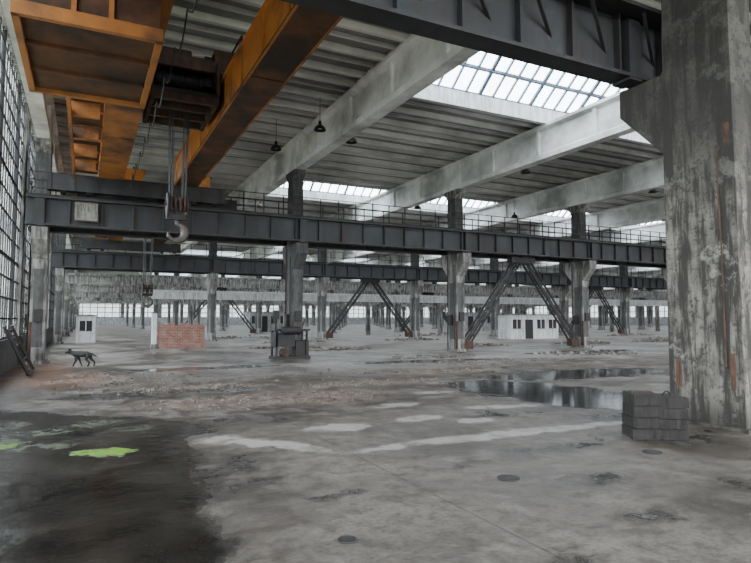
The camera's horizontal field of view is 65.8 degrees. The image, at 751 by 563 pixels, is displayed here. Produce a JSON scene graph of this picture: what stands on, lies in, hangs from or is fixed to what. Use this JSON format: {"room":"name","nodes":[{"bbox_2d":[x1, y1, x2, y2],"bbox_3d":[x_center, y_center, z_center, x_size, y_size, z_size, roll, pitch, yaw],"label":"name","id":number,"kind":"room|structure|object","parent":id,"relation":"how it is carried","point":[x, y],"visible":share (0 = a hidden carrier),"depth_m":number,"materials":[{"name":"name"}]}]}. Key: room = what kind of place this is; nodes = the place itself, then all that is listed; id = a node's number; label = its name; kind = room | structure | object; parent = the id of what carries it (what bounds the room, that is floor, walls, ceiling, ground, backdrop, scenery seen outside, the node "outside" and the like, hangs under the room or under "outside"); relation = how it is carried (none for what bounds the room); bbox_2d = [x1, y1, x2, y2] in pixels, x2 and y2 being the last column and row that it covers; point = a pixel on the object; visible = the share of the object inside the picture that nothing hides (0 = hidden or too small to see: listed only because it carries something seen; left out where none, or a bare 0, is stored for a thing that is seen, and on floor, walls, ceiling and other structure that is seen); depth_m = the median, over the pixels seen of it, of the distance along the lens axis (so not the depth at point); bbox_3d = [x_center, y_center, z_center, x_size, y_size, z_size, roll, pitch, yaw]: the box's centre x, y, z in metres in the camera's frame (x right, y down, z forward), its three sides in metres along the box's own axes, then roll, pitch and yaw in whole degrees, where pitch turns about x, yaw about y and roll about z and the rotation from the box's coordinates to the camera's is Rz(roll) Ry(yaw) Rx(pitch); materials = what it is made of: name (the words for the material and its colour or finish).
{"room":"factory floor","nodes":[
{"label":"factory floor","id":0,"kind":"room"},
{"bbox_2d":[0,0,65,375],"bbox_3d":[-33.545,0.866,62.205,0.250,10.100,167.150,2,-4,-27],"label":"wall","id":1,"kind":"structure","parent":0,"point":[9,360],"depth_m":20.64,"materials":[{"name":"concrete"}]},
{"bbox_2d":[0,17,63,339],"bbox_3d":[-33.457,0.456,62.066,0.160,8.400,166.825,2,-4,-27],"label":"window","id":2,"kind":"structure","parent":1,"relation":"in","point":[12,104],"depth_m":18.24,"materials":[{"name":"glass"}]},
{"bbox_2d":[78,303,468,325],"bbox_3d":[-15.853,7.453,164.068,123.300,10.100,0.250,2,-4,-27],"label":"wall","id":3,"kind":"structure","parent":0,"point":[111,321],"depth_m":148.34,"materials":[{"name":"paint"}]},
{"bbox_2d":[78,303,485,317],"bbox_3d":[-15.746,8.200,163.995,123.130,4.140,0.110,2,-4,-27],"label":"window","id":4,"kind":"structure","parent":3,"relation":"in","point":[103,310],"depth_m":147.43,"materials":[{"name":"glass"}]},
{"bbox_2d":[0,324,750,562],"bbox_3d":[21.658,7.527,89.279,123.050,0.300,166.800,2,-4,-27],"label":"floor","id":5,"kind":"structure","parent":0,"point":[411,473],"depth_m":6.39,"materials":[{"name":"concrete"}]},
{"bbox_2d":[2,325,34,375],"bbox_3d":[-10.296,1.972,16.784,0.690,1.403,2.293,2,-4,-27],"label":"steel frame","id":6,"kind":"object","parent":5,"relation":"on","point":[14,346],"visible":1,"depth_m":16.22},
{"bbox_2d":[24,137,52,364],"bbox_3d":[-12.244,-1.076,21.159,0.750,8.118,2.000,2,-4,-27],"label":"concrete column","id":7,"kind":"structure","parent":5,"relation":"on","point":[36,315],"depth_m":20.71,"materials":[{"name":"concrete"}]},
{"bbox_2d":[29,225,665,268],"bbox_3d":[41.807,-0.662,49.264,122.650,1.160,0.480,2,-4,-27],"label":"girder","id":8,"kind":"object","parent":7,"relation":"on","point":[60,230],"visible":0.12,"depth_m":26.77,"materials":[{"name":"metal"}]},
{"bbox_2d":[31,178,665,245],"bbox_3d":[19.265,-2.369,37.782,71.920,0.965,0.040,2,-4,-27],"label":"handrail","id":9,"kind":"object","parent":8,"relation":"on","point":[33,178],"visible":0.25,"depth_m":29.10,"materials":[{"name":"metal"}]},
{"bbox_2d":[51,233,65,343],"bbox_3d":[-20.505,-0.008,37.677,0.700,8.118,2.000,2,-4,-27],"label":"concrete column","id":10,"kind":"structure","parent":5,"relation":"on","point":[59,272],"depth_m":37.19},
{"bbox_2d":[1,0,77,272],"bbox_3d":[-32.863,-3.164,62.611,0.560,1.395,166.800,2,-4,-27],"label":"roof beam","id":11,"kind":"structure","parent":10,"relation":"on","point":[41,106],"depth_m":19.13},
{"bbox_2d":[53,267,666,289],"bbox_3d":[33.523,0.405,65.771,122.650,1.160,0.480,2,-4,-27],"label":"girder","id":12,"kind":"object","parent":10,"relation":"on","point":[92,269],"visible":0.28,"depth_m":45.12,"materials":[{"name":"metal"}]},
{"bbox_2d":[63,249,71,335],"bbox_3d":[-28.789,1.060,54.185,0.700,8.118,2.000,2,-4,-27],"label":"concrete column","id":13,"kind":"structure","parent":5,"relation":"on","point":[67,287],"depth_m":53.68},
{"bbox_2d":[69,270,74,331],"bbox_3d":[-37.072,2.127,70.692,0.700,8.118,2.000,2,-4,-27],"label":"concrete column","id":14,"kind":"structure","parent":5,"relation":"on","point":[72,271],"depth_m":70.22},
{"bbox_2d":[73,297,75,329],"bbox_3d":[-45.356,3.195,87.199,0.700,8.118,2.000,2,-4,-27],"label":"concrete column","id":15,"kind":"structure","parent":5,"relation":"on","point":[74,306],"depth_m":86.73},
{"bbox_2d":[65,349,97,366],"bbox_3d":[-9.906,2.551,19.529,1.121,0.614,0.287,0,-4,0],"label":"dog","id":16,"kind":"object","parent":5,"relation":"on","point":[77,354],"visible":1,"depth_m":19.46},
{"bbox_2d":[74,315,97,342],"bbox_3d":[-20.172,3.263,40.379,1.440,1.900,1.540,2,-4,-27],"label":"kiosk","id":17,"kind":"object","parent":5,"relation":"on","point":[85,324],"visible":0.97,"depth_m":39.78,"materials":[{"name":"white paint"}]},
{"bbox_2d":[74,292,150,297],"bbox_3d":[9.523,3.586,113.648,122.600,0.990,0.600,2,-4,-27],"label":"concrete runway beam","id":18,"kind":"object","parent":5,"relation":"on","point":[76,294],"visible":0.02,"depth_m":88.42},
{"bbox_2d":[125,304,128,326],"bbox_3d":[-53.250,5.610,124.548,0.700,8.118,2.000,2,-4,-27],"label":"concrete column","id":19,"kind":"structure","parent":5,"relation":"on","point":[127,305],"depth_m":124.01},
{"bbox_2d":[131,301,135,327],"bbox_3d":[-44.966,4.543,108.041,0.700,8.118,2.000,2,-4,-27],"label":"concrete column","id":20,"kind":"structure","parent":5,"relation":"on","point":[134,302],"depth_m":107.52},
{"bbox_2d":[140,298,144,328],"bbox_3d":[-36.683,3.475,91.533,0.700,8.118,2.000,2,-4,-27],"label":"concrete column","id":21,"kind":"structure","parent":5,"relation":"on","point":[142,299],"depth_m":91.01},
{"bbox_2d":[150,312,157,348],"bbox_3d":[-11.960,2.636,31.316,0.350,1.980,0.400,2,-4,-27],"label":"gate post","id":22,"kind":"object","parent":5,"relation":"on","point":[153,345],"visible":1,"depth_m":31.18,"materials":[{"name":"white paint"}]},
{"bbox_2d":[153,273,158,331],"bbox_3d":[-28.399,2.408,75.026,0.700,8.118,2.000,2,-4,-27],"label":"concrete column","id":23,"kind":"structure","parent":5,"relation":"on","point":[155,306],"depth_m":74.61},
{"bbox_2d":[172,254,179,324],"bbox_3d":[-20.116,1.340,58.519,0.700,8.118,2.000,2,-4,-27],"label":"concrete column","id":24,"kind":"structure","parent":5,"relation":"on","point":[175,318],"depth_m":58.06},
{"bbox_2d":[157,322,204,348],"bbox_3d":[-10.686,2.961,31.934,2.400,1.413,0.500,2,-4,-27],"label":"brick wall remnant","id":25,"kind":"structure","parent":5,"relation":"on","point":[171,336],"depth_m":31.68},
{"bbox_2d":[180,302,183,322],"bbox_3d":[-37.366,4.788,111.839,0.700,8.118,2.000,2,-4,-27],"label":"concrete column","id":26,"kind":"structure","parent":5,"relation":"on","point":[181,303],"depth_m":111.34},
{"bbox_2d":[196,299,200,324],"bbox_3d":[-29.082,3.721,95.331,0.700,8.118,2.000,2,-4,-27],"label":"concrete column","id":27,"kind":"structure","parent":5,"relation":"on","point":[198,302],"depth_m":94.84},
{"bbox_2d":[205,242,218,341],"bbox_3d":[-11.832,0.273,42.011,0.700,8.118,2.000,2,-4,-27],"label":"concrete column","id":28,"kind":"structure","parent":5,"relation":"on","point":[212,279],"depth_m":41.55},
{"bbox_2d":[219,275,224,330],"bbox_3d":[-20.799,2.653,78.824,0.700,8.118,2.000,2,-4,-27],"label":"concrete column","id":29,"kind":"structure","parent":5,"relation":"on","point":[222,302],"depth_m":78.36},
{"bbox_2d":[224,303,228,326],"bbox_3d":[-29.766,5.034,115.637,0.700,8.118,2.000,2,-4,-27],"label":"concrete column","id":30,"kind":"structure","parent":5,"relation":"on","point":[226,304],"depth_m":115.10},
{"bbox_2d":[216,335,270,338],"bbox_3d":[-10.725,4.568,48.157,5.958,0.298,2.728,2,-4,-27],"label":"rubble pile","id":31,"kind":"object","parent":5,"relation":"on","point":[230,337],"visible":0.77,"depth_m":47.72,"materials":[{"name":"concrete"}]},
{"bbox_2d":[254,258,263,333],"bbox_3d":[-12.515,1.586,62.317,0.700,8.118,2.000,2,-4,-27],"label":"concrete column","id":32,"kind":"structure","parent":5,"relation":"on","point":[258,320],"depth_m":61.85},
{"bbox_2d":[243,312,282,331],"bbox_3d":[-13.238,5.082,73.159,6.240,2.500,3.240,2,-4,-27],"label":"cabin","id":33,"kind":"object","parent":5,"relation":"on","point":[268,322],"visible":0.54,"depth_m":71.50,"materials":[{"name":"paint"}]},
{"bbox_2d":[247,345,320,348],"bbox_3d":[-5.032,3.577,31.993,4.183,0.191,1.958,2,-4,-27],"label":"rubble pile","id":34,"kind":"object","parent":5,"relation":"on","point":[310,346],"visible":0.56,"depth_m":31.62,"materials":[{"name":"concrete"}]},
{"bbox_2d":[269,310,310,359],"bbox_3d":[-3.400,2.135,23.338,1.500,1.950,1.060,2,-4,-27],"label":"machine","id":35,"kind":"object","parent":5,"relation":"on","point":[286,338],"visible":1,"depth_m":23.09,"materials":[{"name":"metal"}]},
{"bbox_2d":[283,169,307,354],"bbox_3d":[-3.571,-0.795,25.493,0.750,8.118,2.000,2,-4,-27],"label":"concrete column","id":36,"kind":"structure","parent":5,"relation":"on","point":[295,254],"depth_m":25.14,"materials":[{"name":"concrete"}]},
{"bbox_2d":[77,301,534,307],"bbox_3d":[-7.044,5.721,146.663,122.600,0.990,0.600,2,-4,-27],"label":"concrete runway beam","id":37,"kind":"object","parent":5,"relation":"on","point":[108,302],"visible":0.11,"depth_m":129.81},
{"bbox_2d":[304,304,309,326],"bbox_3d":[-14.565,5.525,123.233,0.700,8.118,2.000,2,-4,-27],"label":"concrete column","id":38,"kind":"structure","parent":5,"relation":"on","point":[306,306],"depth_m":122.76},
{"bbox_2d":[312,306,315,325],"bbox_3d":[-15.248,6.838,143.538,0.700,8.118,2.000,2,-4,-27],"label":"concrete column","id":39,"kind":"structure","parent":5,"relation":"on","point":[313,307],"depth_m":143.07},
{"bbox_2d":[315,249,329,339],"bbox_3d":[-4.232,0.518,45.809,0.700,8.118,2.000,2,-4,-27],"label":"concrete column","id":40,"kind":"structure","parent":5,"relation":"on","point":[321,283],"depth_m":45.38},
{"bbox_2d":[187,36,750,276],"bbox_3d":[-16.590,-2.638,70.744,0.560,1.395,166.800,2,-4,-27],"label":"roof beam","id":41,"kind":"structure","parent":40,"relation":"on","point":[598,122],"depth_m":25.81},
{"bbox_2d":[37,356,609,411],"bbox_3d":[1.639,2.722,17.694,20.742,0.051,8.894,2,-4,-32],"label":"gravel","id":42,"kind":"object","parent":5,"relation":"on","point":[471,361],"visible":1,"depth_m":13.86,"materials":[{"name":"gravel"}]},
{"bbox_2d":[76,297,571,306],"bbox_3d":[1.240,4.654,130.156,122.600,0.990,0.600,2,-4,-27],"label":"concrete runway beam","id":43,"kind":"object","parent":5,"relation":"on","point":[77,298],"visible":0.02,"depth_m":114.62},
{"bbox_2d":[327,262,337,332],"bbox_3d":[-4.915,1.831,66.115,0.700,8.118,2.000,2,-4,-27],"label":"concrete column","id":44,"kind":"structure","parent":5,"relation":"on","point":[332,304],"depth_m":65.68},
{"bbox_2d":[336,279,340,329],"bbox_3d":[-5.598,3.144,86.420,0.700,8.118,2.000,2,-4,-27],"label":"concrete column","id":45,"kind":"structure","parent":5,"relation":"on","point":[337,303],"depth_m":85.93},
{"bbox_2d":[309,345,369,350],"bbox_3d":[-1.973,3.463,30.178,3.527,0.183,1.668,2,-4,-27],"label":"rubble pile","id":46,"kind":"object","parent":5,"relation":"on","point":[335,347],"visible":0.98,"depth_m":30.06,"materials":[{"name":"concrete"}]},
{"bbox_2d":[337,535,357,543],"bbox_3d":[-0.204,1.875,4.203,0.152,0.021,0.152,2,-4,-27],"label":"drain cover","id":47,"kind":"object","parent":5,"relation":"on","point":[345,539],"visible":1,"depth_m":4.19,"materials":[{"name":"metal"}]},
{"bbox_2d":[64,272,666,297],"bbox_3d":[26.090,1.452,80.633,122.600,0.990,0.600,2,-4,-27],"label":"concrete runway beam","id":48,"kind":"object","parent":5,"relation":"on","point":[70,278],"visible":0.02,"depth_m":61.62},
{"bbox_2d":[185,287,255,332],"bbox_3d":[-16.315,3.009,60.318,7.780,4.780,0.400,2,-4,-27],"label":"brace","id":49,"kind":"object","parent":48,"relation":"attached to","point":[252,330],"visible":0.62,"depth_m":60.97,"materials":[{"name":"metal"}]},
{"bbox_2d":[401,292,446,331],"bbox_3d":[6.486,3.746,71.712,7.780,4.780,0.400,2,-4,-27],"label":"brace","id":50,"kind":"object","parent":48,"relation":"attached to","point":[422,293],"visible":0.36,"depth_m":71.61,"materials":[{"name":"metal"}]},
{"bbox_2d":[71,284,666,300],"bbox_3d":[17.807,2.519,97.141,122.600,0.990,0.600,2,-4,-27],"label":"concrete runway beam","id":51,"kind":"object","parent":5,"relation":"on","point":[102,288],"visible":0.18,"depth_m":76.60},
{"bbox_2d":[375,304,379,325],"bbox_3d":[0.636,6.016,130.829,0.700,8.118,2.000,2,-4,-27],"label":"concrete column","id":52,"kind":"structure","parent":5,"relation":"on","point":[377,306],"depth_m":130.39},
{"bbox_2d":[379,302,385,326],"bbox_3d":[1.319,4.703,110.524,0.700,8.118,2.000,2,-4,-27],"label":"concrete column","id":53,"kind":"structure","parent":5,"relation":"on","point":[382,305],"depth_m":110.10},
{"bbox_2d":[386,280,390,328],"bbox_3d":[2.002,3.390,90.218,0.700,8.118,2.000,2,-4,-27],"label":"concrete column","id":54,"kind":"structure","parent":5,"relation":"on","point":[388,313],"depth_m":89.77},
{"bbox_2d":[392,265,403,331],"bbox_3d":[2.685,2.077,69.913,0.700,8.118,2.000,2,-4,-27],"label":"concrete column","id":55,"kind":"structure","parent":5,"relation":"on","point":[397,305],"depth_m":69.49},
{"bbox_2d":[151,290,667,334],"bbox_3d":[17.043,3.880,66.578,80.200,4.050,0.600,2,-4,-27],"label":"gantry","id":56,"kind":"object","parent":5,"relation":"on","point":[191,295],"visible":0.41,"depth_m":57.66,"materials":[{"name":"white paint"}]},
{"bbox_2d":[385,337,439,340],"bbox_3d":[2.709,4.314,43.763,4.693,0.238,2.246,2,-4,-27],"label":"rubble pile","id":57,"kind":"object","parent":5,"relation":"on","point":[401,338],"visible":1,"depth_m":43.52,"materials":[{"name":"concrete"}]},
{"bbox_2d":[407,254,422,337],"bbox_3d":[3.369,0.764,49.607,0.700,8.118,2.000,2,-4,-27],"label":"concrete column","id":58,"kind":"structure","parent":5,"relation":"on","point":[414,287],"depth_m":49.20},
{"bbox_2d":[326,279,412,337],"bbox_3d":[-0.432,2.187,47.608,7.780,4.780,0.400,2,-4,-27],"label":"brace","id":59,"kind":"object","parent":58,"relation":"attached to","point":[373,282],"visible":1,"depth_m":47.64,"materials":[{"name":"metal"}]},
{"bbox_2d":[420,303,423,326],"bbox_3d":[8.919,4.949,114.322,0.700,8.118,2.000,2,-4,-27],"label":"concrete column","id":60,"kind":"structure","parent":5,"relation":"on","point":[422,305],"depth_m":113.82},
{"bbox_2d":[383,353,474,358],"bbox_3d":[2.317,3.086,24.451,4.570,0.196,2.187,2,-4,-27],"label":"rubble pile","id":61,"kind":"object","parent":5,"relation":"on","point":[406,356],"visible":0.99,"depth_m":24.03,"materials":[{"name":"stone"}]},
{"bbox_2d":[431,282,437,328],"bbox_3d":[9.602,3.636,94.016,0.700,8.118,2.000,2,-4,-27],"label":"concrete column","id":62,"kind":"structure","parent":5,"relation":"on","point":[434,310],"depth_m":93.60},
{"bbox_2d":[441,188,470,351],"bbox_3d":[4.029,-0.550,29.291,0.750,8.118,2.000,2,-4,-27],"label":"concrete column","id":63,"kind":"structure","parent":5,"relation":"on","point":[455,265],"depth_m":28.97,"materials":[{"name":"concrete"}]},
{"bbox_2d":[443,312,500,330],"bbox_3d":[13.591,5.516,79.870,8.240,2.500,3.240,2,-4,-27],"label":"cabin","id":64,"kind":"object","parent":5,"relation":"on","point":[470,317],"visible":0.17,"depth_m":78.20,"materials":[{"name":"paint"}]},
{"bbox_2d":[473,342,511,346],"bbox_3d":[6.209,3.704,34.282,4.167,0.233,2.048,2,-4,-27],"label":"rubble pile","id":65,"kind":"object","parent":5,"relation":"on","point":[475,344],"visible":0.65,"depth_m":34.06,"materials":[{"name":"concrete"}]},
{"bbox_2d":[486,259,503,336],"bbox_3d":[10.969,1.010,53.405,0.700,8.118,2.000,2,-4,-27],"label":"concrete column","id":66,"kind":"structure","parent":5,"relation":"on","point":[489,287],"depth_m":53.14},
{"bbox_2d":[52,249,666,288],"bbox_3d":[34.329,0.301,64.165,122.650,1.160,0.480,2,-4,-27],"label":"girder","id":67,"kind":"object","parent":66,"relation":"on","point":[60,258],"visible":0.66,"depth_m":44.36,"materials":[{"name":"metal"}]},
{"bbox_2d":[77,167,236,306],"bbox_3d":[-12.608,-1.969,31.400,6.200,6.762,16.960,2,-4,-27],"label":"crane","id":68,"kind":"object","parent":67,"relation":"on","point":[113,243],"visible":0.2,"depth_m":37.12,"materials":[{"name":"orange paint"}]},
{"bbox_2d":[53,236,660,276],"bbox_3d":[33.918,-0.654,64.301,121.920,0.965,0.040,2,-4,-27],"label":"handrail","id":69,"kind":"object","parent":67,"relation":"on","point":[72,244],"visible":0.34,"depth_m":46.20,"materials":[{"name":"metal"}]},
{"bbox_2d":[497,474,519,480],"bbox_3d":[1.338,1.980,5.833,0.232,0.021,0.232,2,-4,-27],"label":"drain cover","id":70,"kind":"object","parent":5,"relation":"on","point":[504,477],"visible":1,"depth_m":5.83,"materials":[{"name":"metal"}]},
{"bbox_2d":[496,314,557,338],"bbox_3d":[12.582,3.690,47.766,5.240,2.000,1.840,2,-4,-27],"label":"cabin","id":71,"kind":"object","parent":5,"relation":"on","point":[510,326],"visible":0.97,"depth_m":46.86,"materials":[{"name":"white paint"}]},
{"bbox_2d":[554,262,571,335],"bbox_3d":[18.569,1.255,57.203,0.700,8.118,2.000,2,-4,-27],"label":"concrete column","id":72,"kind":"structure","parent":5,"relation":"on","point":[563,291],"depth_m":56.88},
{"bbox_2d":[340,222,665,281],"bbox_3d":[6.211,-1.901,82.138,0.560,1.395,166.800,2,-4,-27],"label":"roof beam","id":73,"kind":"structure","parent":72,"relation":"on","point":[655,227],"depth_m":50.85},
{"bbox_2d":[547,340,610,343],"bbox_3d":[13.345,3.877,37.855,4.793,0.347,2.247,2,-4,-27],"label":"rubble pile","id":74,"kind":"object","parent":5,"relation":"on","point":[594,341],"visible":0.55,"depth_m":37.83,"materials":[{"name":"concrete"}]},
{"bbox_2d":[563,204,595,347],"bbox_3d":[11.630,-0.304,33.089,0.750,8.118,2.000,2,-4,-27],"label":"concrete column","id":75,"kind":"structure","parent":5,"relation":"on","point":[578,271],"depth_m":32.80,"materials":[{"name":"concrete"}]},
{"bbox_2d":[232,156,663,278],"bbox_3d":[-8.990,-2.392,74.542,0.560,1.395,166.800,2,-4,-27],"label":"roof beam","id":76,"kind":"structure","parent":75,"relation":"on","point":[648,175],"depth_m":33.87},
{"bbox_2d":[465,257,578,348],"bbox_3d":[7.852,1.119,31.101,7.780,4.780,0.400,2,-4,-27],"label":"brace","id":77,"kind":"object","parent":75,"relation":"attached to","point":[572,341],"visible":0.97,"depth_m":30.99,"materials":[{"name":"metal"}]},
{"bbox_2d":[544,349,637,355],"bbox_3d":[10.003,3.224,26.622,5.277,0.200,2.500,2,-4,-27],"label":"rubble pile","id":78,"kind":"object","parent":5,"relation":"on","point":[613,352],"visible":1,"depth_m":26.33,"materials":[{"name":"stone"}]},
{"bbox_2d":[594,274,607,329],"bbox_3d":[33.087,3.059,85.105,0.700,8.118,2.000,2,-4,-27],"label":"concrete column","id":79,"kind":"structure","parent":5,"relation":"on","point":[601,311],"depth_m":84.73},
{"bbox_2d":[615,266,633,333],"bbox_3d":[26.169,1.501,61.002,0.700,8.118,2.000,2,-4,-27],"label":"concrete column","id":80,"kind":"structure","parent":5,"relation":"on","point":[624,293],"depth_m":60.67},
{"bbox_2d":[569,286,624,333],"bbox_3d":[22.369,2.924,59.002,7.780,4.780,0.400,2,-4,-27],"label":"brace","id":81,"kind":"object","parent":80,"relation":"attached to","point":[620,330],"visible":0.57,"depth_m":59.64,"materials":[{"name":"metal"}]},
{"bbox_2d":[607,333,655,335],"bbox_3d":[24.594,5.064,55.564,6.451,0.264,2.711,2,-4,-27],"label":"rubble pile","id":82,"kind":"object","parent":5,"relation":"on","point":[628,333],"visible":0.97,"depth_m":55.63,"materials":[{"name":"concrete"}]},
{"bbox_2d":[634,276,647,329],"bbox_3d":[40.687,3.305,88.903,0.700,8.118,2.000,2,-4,-27],"label":"concrete column","id":83,"kind":"structure","parent":5,"relation":"on","point":[641,314],"depth_m":88.55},
{"bbox_2d":[646,289,653,326],"bbox_3d":[55.204,5.109,116.804,0.700,8.118,2.000,2,-4,-27],"label":"concrete column","id":84,"kind":"structure","parent":5,"relation":"on","point":[649,308],"depth_m":116.43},
{"bbox_2d":[632,336,668,341],"bbox_3d":[20.354,4.140,41.930,5.171,0.348,2.462,2,-4,-27],"label":"rubble pile","id":85,"kind":"object","parent":5,"relation":"on","point":[658,338],"visible":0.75,"depth_m":41.19,"materials":[{"name":"concrete"}]},
{"bbox_2d":[642,449,662,454],"bbox_3d":[3.327,2.054,6.972,0.232,0.021,0.232,2,-4,-27],"label":"drain cover","id":86,"kind":"object","parent":5,"relation":"on","point":[648,451],"visible":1,"depth_m":6.97,"materials":[{"name":"metal"}]},
{"bbox_2d":[622,390,688,440],"bbox_3d":[3.808,1.801,7.918,0.748,0.627,0.498,0,-4,3],"label":"stack","id":87,"kind":"object","parent":5,"relation":"on","point":[646,414],"visible":1,"depth_m":7.70,"materials":[{"name":"concrete"}]},
{"bbox_2d":[661,269,666,280],"bbox_3d":[19.230,-0.059,36.887,0.750,8.118,2.000,2,-4,-27],"label":"concrete column","id":88,"kind":"structure","parent":5,"relation":"on","point":[663,271],"depth_m":37.51,"materials":[{"name":"concrete"}]},
{"bbox_2d":[277,197,664,279],"bbox_3d":[-1.389,-2.147,78.340,0.560,1.395,166.800,2,-4,-27],"label":"roof beam","id":89,"kind":"structure","parent":88,"relation":"on","point":[653,210],"depth_m":42.28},
{"bbox_2d":[619,0,750,433],"bbox_3d":[5.048,-1.843,9.421,0.700,8.095,2.080,2,-4,-27],"label":"concrete column","id":90,"kind":"structure","parent":5,"relation":"on","point":[696,113],"depth_m":8.82,"materials":[{"name":"concrete"}]},
{"bbox_2d":[136,34,479,274],"bbox_3d":[-24.190,-2.883,66.946,0.560,1.395,166.800,2,-4,-27],"label":"roof beam","id":91,"kind":"structure","parent":90,"relation":"on","point":[418,62],"depth_m":19.42,"materials":[{"name":"concrete"}]},
{"bbox_3d":[34.431,0.432,44.483,0.750,8.118,2.000,2,-4,-27],"label":"concrete column","id":92,"kind":"structure","parent":5,"relation":"on","visible":0},
{"bbox_2d":[24,192,665,264],"bbox_3d":[42.613,-0.766,47.658,122.650,1.160,0.480,2,-4,-27],"label":"girder","id":93,"kind":"object","parent":92,"relation":"on","point":[51,210],"visible":0.87,"depth_m":25.07,"materials":[{"name":"metal"}]},
{"bbox_2d":[74,201,98,222],"bbox_3d":[-10.413,-2.507,20.887,0.800,0.720,0.050,2,-4,-27],"label":"plaque","id":94,"kind":"object","parent":93,"relation":"attached to","point":[84,211],"visible":1,"depth_m":20.88,"materials":[{"name":"paint"}]},
{"bbox_2d":[28,170,665,244],"bbox_3d":[19.843,-2.444,36.632,71.920,0.965,0.040,2,-4,-27],"label":"handrail","id":95,"kind":"object","parent":93,"relation":"attached to","point":[29,178],"visible":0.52,"depth_m":27.39,"materials":[{"name":"metal"}]},
{"bbox_2d":[359,240,665,282],"bbox_3d":[13.811,-1.655,85.936,0.560,1.395,166.800,2,-4,-27],"label":"roof beam","id":96,"kind":"structure","parent":92,"relation":"on","point":[654,242],"depth_m":75.76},
{"bbox_3d":[49.631,0.924,52.079,0.750,8.118,2.000,2,-4,-27],"label":"concrete column","id":97,"kind":"structure","parent":5,"relation":"on","visible":0},
{"bbox_2d":[445,266,660,284],"bbox_3d":[29.012,-1.164,93.532,0.560,1.395,166.800,2,-4,-27],"label":"roof beam","id":98,"kind":"structure","parent":97,"relation":"on","point":[614,270],"depth_m":83.03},
{"bbox_3d":[57.232,1.169,55.877,0.750,8.118,2.000,2,-4,-27],"label":"concrete column","id":99,"kind":"structure","parent":5,"relation":"on","visible":0},
{"bbox_2d":[480,270,660,285],"bbox_3d":[36.612,-0.918,97.330,0.560,1.395,166.800,2,-4,-27],"label":"roof beam","id":100,"kind":"structure","parent":99,"relation":"on","point":[654,272],"depth_m":88.73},
{"bbox_3d":[27.429,-1.120,20.605,0.700,8.095,2.080,2,-4,-27],"label":"concrete column","id":101,"kind":"structure","parent":5,"relation":"on","visible":0},
{"bbox_2d":[280,0,662,88],"bbox_3d":[50.068,-2.545,32.854,122.650,1.280,0.480,2,-4,-27],"label":"girder","id":102,"kind":"object","parent":101,"relation":"on","point":[516,30],"visible":0.62,"depth_m":9.02,"materials":[{"name":"metal"}]},
{"bbox_2d":[10,0,342,243],"bbox_3d":[-5.152,-3.719,14.578,6.200,5.442,17.060,2,-4,-27],"label":"crane","id":103,"kind":"object","parent":102,"relation":"on","point":[110,62],"visible":0.97,"depth_m":12.50,"materials":[{"name":"orange paint"}]},
{"bbox_2d":[129,0,197,188],"bbox_3d":[-5.733,-3.901,14.746,0.030,0.376,15.015,2,-4,-27],"label":"cable","id":104,"kind":"object","parent":103,"relation":"hanging from","point":[196,1],"visible":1,"depth_m":12.15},
{"bbox_2d":[421,0,750,66],"bbox_3d":[23.427,-3.380,19.387,62.824,0.991,0.788,2,-4,-27],"label":"truss","id":105,"kind":"object","parent":102,"relation":"attached to","point":[631,8],"visible":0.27,"depth_m":9.47,"materials":[{"name":"metal"}]},
{"bbox_2d":[53,0,750,278],"bbox_3d":[21.661,-2.273,89.906,123.050,0.340,166.815,2,-4,-27],"label":"ceiling","id":106,"kind":"structure","parent":0,"point":[417,138],"depth_m":25.80,"materials":[{"name":"metal"}]},
{"bbox_2d":[270,119,280,150],"bbox_3d":[-3.949,-5.875,23.054,0.433,1.300,0.440,2,-4,-27],"label":"pendant lamp","id":107,"kind":"object","parent":106,"relation":"hanging from","point":[275,147],"visible":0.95,"depth_m":22.99,"materials":[{"name":"metal"}]},
{"bbox_2d":[314,121,325,131],"bbox_3d":[-1.980,-6.027,20.690,0.433,1.300,0.440,2,-4,-27],"label":"pendant lamp","id":108,"kind":"object","parent":106,"relation":"hanging from","point":[319,128],"visible":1,"depth_m":20.62,"materials":[{"name":"metal"}]},
{"bbox_2d":[152,34,664,278],"bbox_3d":[26.144,-2.217,92.245,112.940,0.570,153.150,2,-4,-27],"label":"skylight","id":109,"kind":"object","parent":106,"relation":"attached to","point":[436,94],"depth_m":23.37,"materials":[{"name":"glass"}]},
{"bbox_2d":[279,181,662,225],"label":"window","id":110,"kind":"structure","parent":109,"relation":"on","point":[312,184],"depth_m":40.27,"materials":[{"name":"glass"}]},
{"bbox_2d":[431,53,620,113],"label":"window","id":111,"kind":"structure","parent":109,"relation":"on","point":[492,70],"depth_m":22.21,"materials":[{"name":"glass"}]},
{"bbox_2d":[503,284,515,313],"bbox_3d":[17.886,2.568,77.509,0.700,8.118,2.000,2,-4,-27],"label":"concrete column","id":112,"kind":"structure","parent":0,"point":[509,307],"depth_m":77.18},
{"bbox_2d":[513,285,520,313],"bbox_3d":[24.803,4.127,101.612,0.700,8.118,2.000,2,-4,-27],"label":"concrete column","id":113,"kind":"structure","parent":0,"point":[517,306],"depth_m":101.30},
{"bbox_2d":[532,289,667,325],"bbox_3d":[76.726,4.426,117.254,0.250,10.100,167.050,2,-4,-27],"label":"wall","id":114,"kind":"structure","parent":0,"point":[594,321],"depth_m":142.16,"materials":[{"name":"paint"}]},
{"bbox_2d":[513,305,667,317],"bbox_3d":[76.737,4.913,117.043,0.110,4.640,166.880,2,-4,-27],"label":"window","id":115,"kind":"structure","parent":114,"relation":"in","point":[663,310],"depth_m":148.26,"materials":[{"name":"glass"}]},
{"bbox_3d":[42.031,0.678,48.281,0.750,8.118,2.000,2,-4,-27],"label":"concrete column","id":116,"kind":"structure","parent":0,"visible":0},
{"bbox_2d":[405,265,618,283],"bbox_3d":[21.412,-1.410,89.734,0.560,1.395,166.800,2,-4,-27],"label":"roof beam","id":117,"kind":"structure","parent":116,"relation":"on","point":[552,269],"depth_m":82.58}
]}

